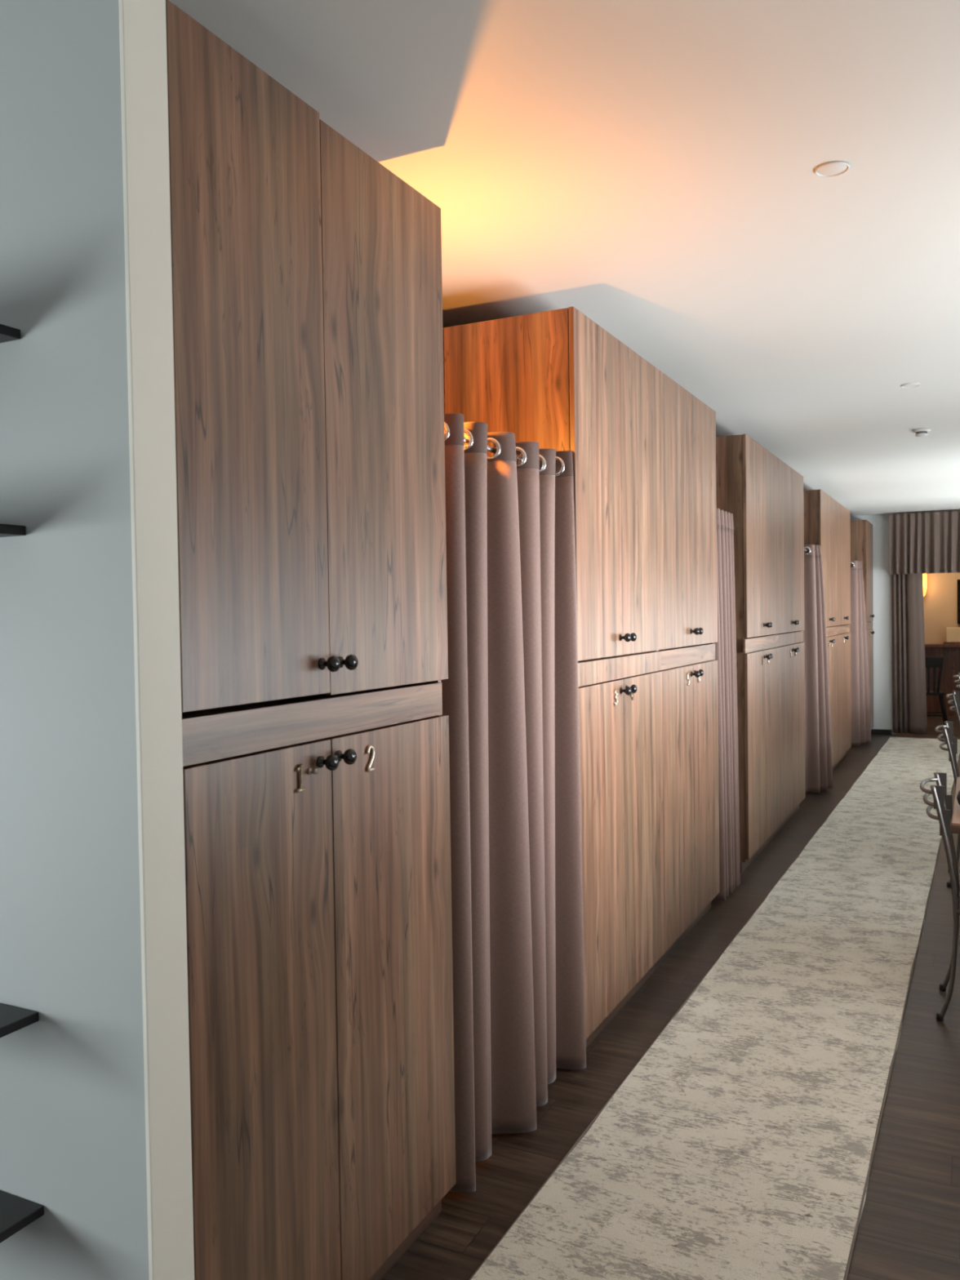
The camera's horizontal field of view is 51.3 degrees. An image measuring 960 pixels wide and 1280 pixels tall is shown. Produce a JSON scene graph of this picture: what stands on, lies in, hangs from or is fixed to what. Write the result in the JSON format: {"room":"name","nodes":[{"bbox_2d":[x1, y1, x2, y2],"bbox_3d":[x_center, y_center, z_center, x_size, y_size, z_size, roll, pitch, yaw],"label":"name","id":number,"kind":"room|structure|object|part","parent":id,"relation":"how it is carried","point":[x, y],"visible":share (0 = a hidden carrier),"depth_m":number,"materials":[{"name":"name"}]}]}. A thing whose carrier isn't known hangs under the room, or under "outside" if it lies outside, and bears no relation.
{"room":"hostel dormitory","nodes":[
{"label":"hostel dormitory","id":0,"kind":"room"},
{"bbox_2d":[0,0,149,1279],"bbox_3d":[-1.599,0.175,2.215,2.360,2.740,0.095,0,2,27],"label":"wall","id":1,"kind":"structure","parent":0,"point":[73,1138],"depth_m":1.71,"materials":[{"name":"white paint"}]},
{"bbox_2d":[0,324,20,342],"bbox_3d":[-1.232,-0.527,1.831,0.862,0.017,0.219,0,2,27],"label":"wall shelf","id":2,"kind":"object","parent":1,"relation":"attached to","point":[7,333],"visible":1,"depth_m":1.72,"materials":[{"name":"black"}]},
{"bbox_2d":[0,523,26,537],"bbox_3d":[-1.227,-0.187,1.840,0.862,0.017,0.219,0,2,27],"label":"wall shelf","id":3,"kind":"object","parent":1,"relation":"attached to","point":[6,530],"visible":1,"depth_m":1.72,"materials":[{"name":"black"}]},
{"bbox_2d":[0,1003,39,1037],"bbox_3d":[-1.214,0.670,1.863,0.862,0.017,0.219,0,2,27],"label":"wall shelf","id":4,"kind":"object","parent":1,"relation":"attached to","point":[12,1019],"visible":1,"depth_m":1.75,"materials":[{"name":"black"}]},
{"bbox_2d":[0,1190,44,1243],"bbox_3d":[-1.209,1.017,1.872,0.862,0.017,0.219,0,2,27],"label":"wall shelf","id":5,"kind":"object","parent":1,"relation":"attached to","point":[16,1213],"visible":1,"depth_m":1.76,"materials":[{"name":"black"}]},
{"bbox_2d":[118,0,194,1279],"bbox_3d":[-0.539,0.174,1.685,0.010,2.740,0.097,0,2,27],"label":"trim","id":6,"kind":"structure","parent":1,"relation":"attached to","point":[142,23],"depth_m":1.67,"materials":[{"name":"beige paint"}]},
{"bbox_2d":[168,0,959,515],"bbox_3d":[2.031,-1.391,6.598,4.950,0.066,18.900,0,2,27],"label":"ceiling","id":7,"kind":"structure","parent":0,"point":[644,168],"depth_m":2.68,"materials":[{"name":"white paint"}]},
{"bbox_3d":[0.928,-1.242,2.636,0.075,0.004,0.075,0,2,32],"label":"plate","id":8,"kind":"part","parent":7,"relation":"part of","materials":[{"name":"white plastic"}]},
{"bbox_3d":[2.245,-1.329,5.217,0.081,0.004,0.081,1,2,43],"label":"plate","id":9,"kind":"part","parent":7,"relation":"part of","materials":[{"name":"white plastic"}]},
{"bbox_2d":[912,427,930,436],"bbox_3d":[2.888,-1.354,6.538,0.110,0.043,0.110,0,2,27],"label":"smoke detector","id":10,"kind":"object","parent":7,"relation":"attached to","point":[922,432],"visible":1,"depth_m":6.51,"materials":[{"name":"white plastic"}]},
{"bbox_2d":[888,510,959,574],"bbox_3d":[5.868,-1.173,11.814,1.933,0.740,0.090,0,2,27],"label":"valance","id":11,"kind":"object","parent":7,"relation":"hanging from","point":[924,542],"visible":1,"depth_m":12.06,"materials":[{"name":"beige fabric"}]},
{"bbox_2d":[380,715,959,1279],"bbox_3d":[1.938,1.399,6.739,4.650,0.050,18.900,0,2,27],"label":"floor","id":12,"kind":"structure","parent":0,"point":[908,1228],"depth_m":3.16,"materials":[{"name":"laminate"}]},
{"bbox_2d":[165,0,455,1279],"bbox_3d":[-0.501,0.213,2.263,0.542,2.630,0.967,0,2,27],"label":"tall cabinet","id":13,"kind":"object","parent":12,"relation":"on","point":[307,284],"visible":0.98,"depth_m":2.05,"materials":[{"name":"brown wood"}]},
{"bbox_3d":[-0.432,-0.488,1.911,0.018,1.213,0.439,0,2,27],"label":"door","id":14,"kind":"part","parent":13,"relation":"part of","materials":[{"name":"brown wood"}]},
{"bbox_3d":[-0.413,0.833,1.946,0.018,1.232,0.437,0,2,27],"label":"door","id":15,"kind":"part","parent":13,"relation":"part of","materials":[{"name":"brown wood"}]},
{"bbox_3d":[-0.313,0.164,2.153,0.014,0.083,0.940,0,2,27],"label":"rail","id":16,"kind":"part","parent":13,"relation":"part of","materials":[{"name":"brown wood"}]},
{"bbox_3d":[-0.315,0.254,2.077,0.042,0.034,0.034,0,2,27],"label":"knob","id":17,"kind":"part","parent":13,"relation":"part of","materials":[{"name":"black metal"}]},
{"bbox_3d":[-0.312,0.050,2.083,0.042,0.034,0.034,0,2,27],"label":"knob","id":18,"kind":"part","parent":13,"relation":"part of","materials":[{"name":"black metal"}]},
{"bbox_3d":[-0.285,0.249,2.136,0.042,0.034,0.034,0,2,27],"label":"knob","id":19,"kind":"part","parent":13,"relation":"part of","materials":[{"name":"black metal"}]},
{"bbox_3d":[-0.283,0.048,2.142,0.042,0.034,0.034,0,2,27],"label":"knob","id":20,"kind":"part","parent":13,"relation":"part of","materials":[{"name":"black metal"}]},
{"bbox_3d":[-0.216,-0.494,2.344,0.018,1.206,0.525,0,2,27],"label":"door","id":21,"kind":"part","parent":13,"relation":"part of","materials":[{"name":"brown wood"}]},
{"bbox_3d":[-0.197,0.819,2.379,0.018,1.232,0.523,0,2,27],"label":"door","id":22,"kind":"part","parent":13,"relation":"part of","materials":[{"name":"brown wood"}]},
{"bbox_2d":[444,431,542,468],"bbox_3d":[0.031,-0.579,3.034,0.041,0.042,0.927,0,2,27],"label":"pole","id":23,"kind":"object","parent":13,"relation":"attached to","point":[491,449],"visible":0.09,"depth_m":3.04,"materials":[{"name":"silver metal"}]},
{"bbox_2d":[440,413,586,1192],"bbox_3d":[0.079,0.427,3.056,0.197,2.119,0.902,0,2,27],"label":"curtain","id":24,"kind":"object","parent":23,"relation":"hanging from","point":[510,692],"visible":0.91,"depth_m":3.01,"materials":[{"name":"beige fabric"}]},
{"bbox_2d":[442,327,444,413],"bbox_3d":[-0.946,0.177,4.079,1.865,2.618,0.018,0,2,27],"label":"partition panel","id":25,"kind":"object","parent":12,"relation":"on","point":[442,327],"visible":0.14,"depth_m":3.63,"materials":[{"name":"brown wood"}]},
{"bbox_2d":[444,306,665,1048],"bbox_3d":[0.359,0.161,3.989,0.542,2.618,1.025,0,2,27],"label":"tall cabinet","id":26,"kind":"object","parent":12,"relation":"on","point":[557,380],"visible":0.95,"depth_m":3.69,"materials":[{"name":"brown wood"}]},
{"bbox_3d":[0.427,-0.537,3.634,0.018,1.206,0.491,0,2,27],"label":"door","id":27,"kind":"part","parent":26,"relation":"part of","materials":[{"name":"brown wood"}]},
{"bbox_3d":[0.446,0.775,3.669,0.018,1.232,0.489,0,2,27],"label":"door","id":28,"kind":"part","parent":26,"relation":"part of","materials":[{"name":"brown wood"}]},
{"bbox_3d":[0.553,0.106,3.890,0.014,0.083,1.025,0,2,27],"label":"rail","id":29,"kind":"part","parent":26,"relation":"part of","materials":[{"name":"brown wood"}]},
{"bbox_3d":[0.557,-0.009,3.825,0.042,0.034,0.034,0,2,27],"label":"knob","id":30,"kind":"part","parent":26,"relation":"part of","materials":[{"name":"black metal"}]},
{"bbox_3d":[0.560,0.195,3.830,0.042,0.034,0.034,0,2,27],"label":"knob","id":31,"kind":"part","parent":26,"relation":"part of","materials":[{"name":"black metal"}]},
{"bbox_3d":[0.590,0.190,3.891,0.042,0.034,0.034,0,2,27],"label":"knob","id":32,"kind":"part","parent":26,"relation":"part of","materials":[{"name":"black metal"}]},
{"bbox_3d":[0.587,-0.011,3.886,0.042,0.034,0.034,0,2,27],"label":"knob","id":33,"kind":"part","parent":26,"relation":"part of","materials":[{"name":"black metal"}]},
{"bbox_3d":[0.656,-0.553,4.093,0.018,1.206,0.530,0,2,27],"label":"door","id":34,"kind":"part","parent":26,"relation":"part of","materials":[{"name":"brown wood"}]},
{"bbox_3d":[0.675,0.760,4.127,0.018,1.232,0.528,0,2,27],"label":"door","id":35,"kind":"part","parent":26,"relation":"part of","materials":[{"name":"brown wood"}]},
{"bbox_2d":[655,370,719,969],"bbox_3d":[0.818,0.130,4.909,0.542,2.618,1.031,0,2,27],"label":"tall cabinet","id":36,"kind":"object","parent":12,"relation":"on","point":[687,425],"visible":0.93,"depth_m":4.74,"materials":[{"name":"brown wood"}]},
{"bbox_3d":[0.890,-0.569,4.563,0.018,1.206,0.517,0,2,27],"label":"door","id":37,"kind":"part","parent":36,"relation":"part of","materials":[{"name":"brown wood"}]},
{"bbox_3d":[0.909,0.744,4.597,0.018,1.232,0.515,0,2,27],"label":"door","id":38,"kind":"part","parent":36,"relation":"part of","materials":[{"name":"brown wood"}]},
{"bbox_3d":[1.004,0.075,4.795,0.014,0.083,0.997,0,2,27],"label":"rail","id":39,"kind":"part","parent":36,"relation":"part of","materials":[{"name":"brown wood"}]},
{"bbox_3d":[1.025,-0.041,4.765,0.042,0.034,0.034,0,2,27],"label":"knob","id":40,"kind":"part","parent":36,"relation":"part of","materials":[{"name":"black metal"}]},
{"bbox_3d":[1.028,0.163,4.771,0.042,0.034,0.034,0,2,27],"label":"knob","id":41,"kind":"part","parent":36,"relation":"part of","materials":[{"name":"black metal"}]},
{"bbox_3d":[1.056,-0.043,4.826,0.042,0.034,0.034,0,2,27],"label":"knob","id":42,"kind":"part","parent":36,"relation":"part of","materials":[{"name":"black metal"}]},
{"bbox_3d":[1.059,0.158,4.831,0.042,0.034,0.034,0,2,27],"label":"knob","id":43,"kind":"part","parent":36,"relation":"part of","materials":[{"name":"black metal"}]},
{"bbox_3d":[1.120,-0.584,5.024,0.018,1.206,0.511,0,2,27],"label":"door","id":44,"kind":"part","parent":36,"relation":"part of","materials":[{"name":"brown wood"}]},
{"bbox_3d":[1.140,0.728,5.059,0.018,1.232,0.509,0,2,27],"label":"door","id":45,"kind":"part","parent":36,"relation":"part of","materials":[{"name":"brown wood"}]},
{"bbox_2d":[468,737,959,1279],"bbox_3d":[2.539,1.366,6.499,0.808,0.009,12.319,0,2,27],"label":"runner rug","id":46,"kind":"object","parent":12,"relation":"on","point":[740,1144],"visible":0.91,"depth_m":3.26,"materials":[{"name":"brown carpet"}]},
{"bbox_2d":[715,434,780,873],"bbox_3d":[1.614,0.076,6.505,0.542,2.618,1.108,0,2,27],"label":"tall cabinet","id":47,"kind":"object","parent":12,"relation":"on","point":[747,473],"visible":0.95,"depth_m":6.16,"materials":[{"name":"brown wood"}]},
{"bbox_3d":[1.691,-0.623,6.169,0.018,1.206,0.546,0,2,27],"label":"door","id":48,"kind":"part","parent":47,"relation":"part of","materials":[{"name":"brown wood"}]},
{"bbox_3d":[1.710,0.690,6.203,0.018,1.232,0.544,0,2,27],"label":"door","id":49,"kind":"part","parent":47,"relation":"part of","materials":[{"name":"brown wood"}]},
{"bbox_3d":[1.808,0.021,6.406,0.014,0.083,1.108,0,2,27],"label":"rail","id":50,"kind":"part","parent":47,"relation":"part of","materials":[{"name":"brown wood"}]},
{"bbox_3d":[1.833,-0.095,6.384,0.042,0.034,0.034,0,2,27],"label":"knob","id":51,"kind":"part","parent":47,"relation":"part of","materials":[{"name":"black metal"}]},
{"bbox_3d":[1.836,0.108,6.390,0.042,0.034,0.034,0,2,27],"label":"knob","id":52,"kind":"part","parent":47,"relation":"part of","materials":[{"name":"black metal"}]},
{"bbox_3d":[1.930,-0.639,6.649,0.018,1.206,0.523,0,2,27],"label":"door","id":53,"kind":"part","parent":47,"relation":"part of","materials":[{"name":"brown wood"}]},
{"bbox_3d":[1.950,0.673,6.683,0.018,1.232,0.521,0,2,27],"label":"door","id":54,"kind":"part","parent":47,"relation":"part of","materials":[{"name":"brown wood"}]},
{"bbox_2d":[773,457,805,836],"bbox_3d":[2.107,0.042,7.495,0.542,2.618,1.105,0,2,27],"label":"tall cabinet","id":55,"kind":"object","parent":12,"relation":"on","point":[790,482],"visible":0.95,"depth_m":7.33,"materials":[{"name":"brown wood"}]},
{"bbox_3d":[2.170,-0.655,7.130,0.018,1.206,0.548,0,2,27],"label":"door","id":56,"kind":"part","parent":55,"relation":"part of","materials":[{"name":"brown wood"}]},
{"bbox_3d":[2.189,0.657,7.164,0.018,1.232,0.546,0,2,27],"label":"door","id":57,"kind":"part","parent":55,"relation":"part of","materials":[{"name":"brown wood"}]},
{"bbox_3d":[2.291,-0.012,7.374,0.014,0.083,1.056,0,2,27],"label":"rail","id":58,"kind":"part","parent":55,"relation":"part of","materials":[{"name":"brown wood"}]},
{"bbox_3d":[2.417,-0.672,7.624,0.018,1.206,0.554,0,2,27],"label":"door","id":59,"kind":"part","parent":55,"relation":"part of","materials":[{"name":"brown wood"}]},
{"bbox_3d":[2.436,0.640,7.659,0.018,1.232,0.552,0,2,27],"label":"door","id":60,"kind":"part","parent":55,"relation":"part of","materials":[{"name":"brown wood"}]},
{"bbox_2d":[803,488,838,787],"bbox_3d":[3.026,-0.020,9.336,0.542,2.618,1.117,0,2,27],"label":"tall cabinet","id":61,"kind":"object","parent":12,"relation":"on","point":[820,509],"visible":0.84,"depth_m":9.23,"materials":[{"name":"brown wood"}]},
{"bbox_3d":[3.090,-0.718,8.973,0.018,1.206,0.565,0,2,27],"label":"door","id":62,"kind":"part","parent":61,"relation":"part of","materials":[{"name":"brown wood"}]},
{"bbox_3d":[3.109,0.595,9.008,0.018,1.232,0.563,0,2,27],"label":"door","id":63,"kind":"part","parent":61,"relation":"part of","materials":[{"name":"brown wood"}]},
{"bbox_3d":[3.220,-0.075,9.238,0.014,0.083,1.117,0,2,27],"label":"rail","id":64,"kind":"part","parent":61,"relation":"part of","materials":[{"name":"brown wood"}]},
{"bbox_3d":[3.339,-0.734,9.473,0.018,1.206,0.548,0,2,27],"label":"door","id":65,"kind":"part","parent":61,"relation":"part of","materials":[{"name":"brown wood"}]},
{"bbox_3d":[3.358,0.578,9.508,0.018,1.232,0.546,0,2,27],"label":"door","id":66,"kind":"part","parent":61,"relation":"part of","materials":[{"name":"brown wood"}]},
{"bbox_2d":[833,501,851,768],"bbox_3d":[3.525,-0.053,10.336,0.542,2.618,1.119,0,2,27],"label":"tall cabinet","id":67,"kind":"object","parent":12,"relation":"on","point":[843,543],"visible":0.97,"depth_m":10.19,"materials":[{"name":"brown wood"}]},
{"bbox_3d":[3.586,-0.751,9.970,0.018,1.206,0.558,0,2,27],"label":"door","id":68,"kind":"part","parent":67,"relation":"part of","materials":[{"name":"brown wood"}]},
{"bbox_3d":[3.606,0.561,10.004,0.018,1.232,0.556,0,2,27],"label":"door","id":69,"kind":"part","parent":67,"relation":"part of","materials":[{"name":"brown wood"}]},
{"bbox_3d":[3.708,-0.108,10.216,0.014,0.083,1.070,0,2,27],"label":"rail","id":70,"kind":"part","parent":67,"relation":"part of","materials":[{"name":"brown wood"}]},
{"bbox_3d":[3.836,-0.768,10.470,0.018,1.206,0.558,0,2,27],"label":"door","id":71,"kind":"part","parent":67,"relation":"part of","materials":[{"name":"brown wood"}]},
{"bbox_3d":[3.855,0.544,10.505,0.018,1.232,0.556,0,2,27],"label":"door","id":72,"kind":"part","parent":67,"relation":"part of","materials":[{"name":"brown wood"}]},
{"bbox_2d":[849,520,874,729],"bbox_3d":[4.534,-0.119,12.249,0.542,2.618,0.805,0,2,27],"label":"tall cabinet","id":73,"kind":"object","parent":12,"relation":"on","point":[860,531],"visible":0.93,"depth_m":11.94,"materials":[{"name":"brown wood"}]},
{"bbox_3d":[4.641,-0.820,11.973,0.018,1.206,0.448,0,2,27],"label":"door","id":74,"kind":"part","parent":73,"relation":"part of","materials":[{"name":"brown wood"}]},
{"bbox_3d":[4.661,0.493,12.008,0.018,1.232,0.446,0,2,27],"label":"door","id":75,"kind":"part","parent":73,"relation":"part of","materials":[{"name":"brown wood"}]},
{"bbox_3d":[4.728,-0.174,12.150,0.014,0.083,0.805,0,2,27],"label":"rail","id":76,"kind":"part","parent":73,"relation":"part of","materials":[{"name":"brown wood"}]},
{"bbox_3d":[4.821,-0.832,12.333,0.018,1.206,0.353,0,2,27],"label":"door","id":77,"kind":"part","parent":73,"relation":"part of","materials":[{"name":"brown wood"}]},
{"bbox_3d":[4.840,0.481,12.368,0.018,1.232,0.351,0,2,27],"label":"door","id":78,"kind":"part","parent":73,"relation":"part of","materials":[{"name":"brown wood"}]},
{"bbox_2d":[924,657,947,724],"bbox_3d":[5.857,0.684,13.086,0.484,0.936,0.459,0,2,21],"label":"wooden chair","id":79,"kind":"object","parent":12,"relation":"on","point":[931,662],"visible":0.5,"depth_m":12.87,"materials":[{"name":"black wood"}]},
{"bbox_3d":[5.778,0.290,12.882,0.330,0.130,0.024,0,2,21],"label":"rail","id":80,"kind":"part","parent":79,"relation":"part of","materials":[{"name":"black wood"}]},
{"bbox_3d":[5.858,0.691,13.089,0.380,0.035,0.380,0,2,21],"label":"seat","id":81,"kind":"part","parent":79,"relation":"part of","materials":[{"name":"black wood"}]},
{"bbox_3d":[5.915,0.451,12.855,0.036,0.461,0.108,-2,2,-27],"label":"post","id":82,"kind":"part","parent":79,"relation":"part of","materials":[{"name":"black wood"}]},
{"bbox_3d":[6.106,0.922,13.198,0.118,0.447,0.039,-1,2,-15],"label":"leg","id":83,"kind":"part","parent":79,"relation":"part of","materials":[{"name":"black wood"}]},
{"bbox_3d":[5.976,0.933,12.856,0.039,0.447,0.118,-2,2,-34],"label":"leg","id":84,"kind":"part","parent":79,"relation":"part of","materials":[{"name":"black wood"}]},
{"bbox_2d":[920,772,959,1021],"bbox_3d":[1.988,0.999,3.883,0.510,0.905,0.365,0,2,27],"label":"metal chair","id":85,"kind":"object","parent":12,"relation":"on","point":[943,802],"visible":1,"depth_m":3.80,"materials":[{"name":"grey metal"}]},
{"bbox_3d":[1.756,0.649,3.802,0.058,0.190,0.006,0,2,27],"label":"plate","id":86,"kind":"part","parent":85,"relation":"part of","materials":[{"name":"grey metal"}]},
{"bbox_3d":[1.768,1.004,3.809,0.096,0.905,0.018,0,2,27],"label":"leg","id":87,"kind":"part","parent":85,"relation":"part of","materials":[{"name":"grey metal"}]},
{"bbox_3d":[1.904,0.639,4.097,0.058,0.190,0.006,0,2,27],"label":"plate","id":88,"kind":"part","parent":85,"relation":"part of","materials":[{"name":"grey metal"}]},
{"bbox_3d":[1.915,0.994,4.104,0.096,0.905,0.018,0,2,27],"label":"leg","id":89,"kind":"part","parent":85,"relation":"part of","materials":[{"name":"grey metal"}]},
{"bbox_3d":[2.023,1.036,3.867,0.343,0.041,0.345,0,2,27],"label":"seat frame","id":90,"kind":"part","parent":85,"relation":"part of","materials":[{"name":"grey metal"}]},
{"bbox_2d":[934,720,959,887],"bbox_3d":[2.878,0.938,5.706,0.510,0.905,0.365,0,2,27],"label":"metal chair","id":91,"kind":"object","parent":12,"relation":"on","point":[951,741],"visible":0.82,"depth_m":5.63,"materials":[{"name":"grey metal"}]},
{"bbox_3d":[2.647,0.588,5.626,0.058,0.190,0.006,0,2,27],"label":"plate","id":92,"kind":"part","parent":91,"relation":"part of","materials":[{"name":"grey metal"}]},
{"bbox_3d":[2.658,0.943,5.632,0.096,0.905,0.018,0,2,27],"label":"leg","id":93,"kind":"part","parent":91,"relation":"part of","materials":[{"name":"grey metal"}]},
{"bbox_3d":[2.805,0.933,5.927,0.096,0.905,0.018,0,2,27],"label":"leg","id":94,"kind":"part","parent":91,"relation":"part of","materials":[{"name":"grey metal"}]},
{"bbox_3d":[2.794,0.578,5.921,0.058,0.190,0.006,0,2,27],"label":"plate","id":95,"kind":"part","parent":91,"relation":"part of","materials":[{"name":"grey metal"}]},
{"bbox_2d":[946,690,959,728],"bbox_3d":[3.940,0.866,7.846,0.510,0.905,0.365,0,2,27],"label":"metal chair","id":96,"kind":"object","parent":12,"relation":"on","point":[955,696],"visible":0.91,"depth_m":7.77,"materials":[{"name":"grey metal"}]},
{"bbox_3d":[3.720,0.871,7.772,0.096,0.905,0.018,0,2,27],"label":"leg","id":97,"kind":"part","parent":96,"relation":"part of","materials":[{"name":"grey metal"}]},
{"bbox_3d":[3.708,0.516,7.766,0.058,0.190,0.006,0,2,27],"label":"plate","id":98,"kind":"part","parent":96,"relation":"part of","materials":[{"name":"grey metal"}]},
{"bbox_3d":[3.856,0.506,8.061,0.058,0.190,0.006,0,2,27],"label":"plate","id":99,"kind":"part","parent":96,"relation":"part of","materials":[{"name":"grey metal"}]},
{"bbox_2d":[951,777,959,834],"bbox_3d":[2.385,1.058,4.185,0.723,0.755,1.153,0,2,27],"label":"dining table","id":100,"kind":"object","parent":12,"relation":"on","point":[955,822],"visible":1,"depth_m":3.97,"materials":[{"name":"brown wood"}]},
{"bbox_2d":[956,790,959,804],"bbox_3d":[1.999,0.646,4.056,0.120,0.085,0.120,0,2,27],"label":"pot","id":101,"kind":"object","parent":100,"relation":"on","point":[958,793],"visible":1,"depth_m":4.06,"materials":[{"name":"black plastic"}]},
{"bbox_2d":[953,672,959,688],"bbox_3d":[5.033,0.792,10.038,0.510,0.905,0.365,0,2,27],"label":"metal chair","id":102,"kind":"object","parent":12,"relation":"on","point":[958,675],"visible":1,"depth_m":10.01,"materials":[{"name":"grey metal"}]},
{"bbox_2d":[849,511,922,734],"bbox_3d":[4.862,-0.194,12.606,4.650,2.740,0.120,0,2,27],"label":"wall","id":103,"kind":"structure","parent":0,"point":[882,580],"depth_m":12.46,"materials":[{"name":"white paint"}]},
{"bbox_2d":[871,728,891,734],"bbox_3d":[5.000,1.147,12.508,0.280,0.060,0.012,0,2,27],"label":"baseboard","id":104,"kind":"structure","parent":103,"relation":"attached to","point":[873,731],"depth_m":12.49,"materials":[{"name":"black"}]},
{"bbox_2d":[891,573,927,733],"bbox_3d":[5.264,0.014,12.269,0.402,2.270,0.078,0,2,27],"label":"door curtain","id":105,"kind":"object","parent":103,"relation":"hanging from","point":[908,665],"visible":0.98,"depth_m":12.26,"materials":[{"name":"beige fabric"}]},
{"bbox_2d":[923,572,959,643],"bbox_3d":[6.729,-0.793,14.560,3.050,1.700,0.100,0,2,27],"label":"wall","id":106,"kind":"structure","parent":0,"point":[940,598],"depth_m":14.54,"materials":[{"name":"beige paint"}]},
{"bbox_2d":[922,573,927,596],"bbox_3d":[6.459,-0.822,14.556,0.094,0.385,0.147,0,2,27],"label":"wall lamp","id":107,"kind":"object","parent":106,"relation":"attached to","point":[924,575],"visible":0.49,"depth_m":14.49,"materials":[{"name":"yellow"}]},
{"bbox_2d":[924,643,959,715],"bbox_3d":[6.669,0.579,14.436,3.050,1.045,0.460,0,2,27],"label":"sideboard","id":108,"kind":"object","parent":106,"relation":"attached to","point":[950,653],"depth_m":14.51,"materials":[{"name":"red wood"}]},
{"bbox_2d":[943,627,959,644],"bbox_3d":[7.007,-0.059,14.162,0.800,0.235,0.270,0,2,27],"label":"box","id":109,"kind":"object","parent":108,"relation":"on","point":[953,634],"visible":1,"depth_m":14.18,"materials":[{"name":"beige"}]},
{"bbox_2d":[943,641,959,644],"bbox_3d":[7.008,0.041,14.165,0.800,0.034,0.270,0,2,27],"label":"tray","id":110,"kind":"object","parent":109,"relation":"on","point":[944,642],"depth_m":14.17,"materials":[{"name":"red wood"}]},
{"bbox_2d":[957,579,959,624],"bbox_3d":[7.295,-0.547,14.209,0.925,0.650,0.035,0,2,27],"label":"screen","id":111,"kind":"object","parent":106,"relation":"attached to","point":[958,580],"visible":1,"depth_m":14.39,"materials":[{"name":"black"}]},
{"bbox_3d":[1.324,-0.666,5.625,0.041,0.042,0.744,0,2,27],"label":"pole","id":112,"kind":"object","parent":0,"visible":0},
{"bbox_2d":[712,508,740,900],"bbox_3d":[1.342,0.343,5.554,0.128,2.119,0.503,0,2,27],"label":"curtain","id":113,"kind":"object","parent":112,"relation":"hanging from","point":[726,646],"visible":0.68,"depth_m":5.50,"materials":[{"name":"beige fabric"}]},
{"bbox_3d":[2.674,-0.758,8.333,0.041,0.042,0.942,0,2,27],"label":"pole","id":114,"kind":"object","parent":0,"visible":0},
{"bbox_2d":[801,544,833,792],"bbox_3d":[2.849,0.240,8.586,0.341,2.119,0.224,-2,2,-41],"label":"curtain","id":115,"kind":"object","parent":114,"relation":"hanging from","point":[818,746],"visible":0.9,"depth_m":8.56,"materials":[{"name":"beige fabric"}]},
{"bbox_3d":[4.151,-0.857,11.294,0.041,0.042,1.195,0,2,27],"label":"pole","id":116,"kind":"object","parent":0,"visible":0},
{"bbox_2d":[848,560,871,745],"bbox_3d":[4.331,0.140,11.542,0.251,2.119,0.554,0,2,39],"label":"curtain","id":117,"kind":"object","parent":116,"relation":"hanging from","point":[860,686],"visible":0.85,"depth_m":11.51,"materials":[{"name":"beige fabric"}]}
]}

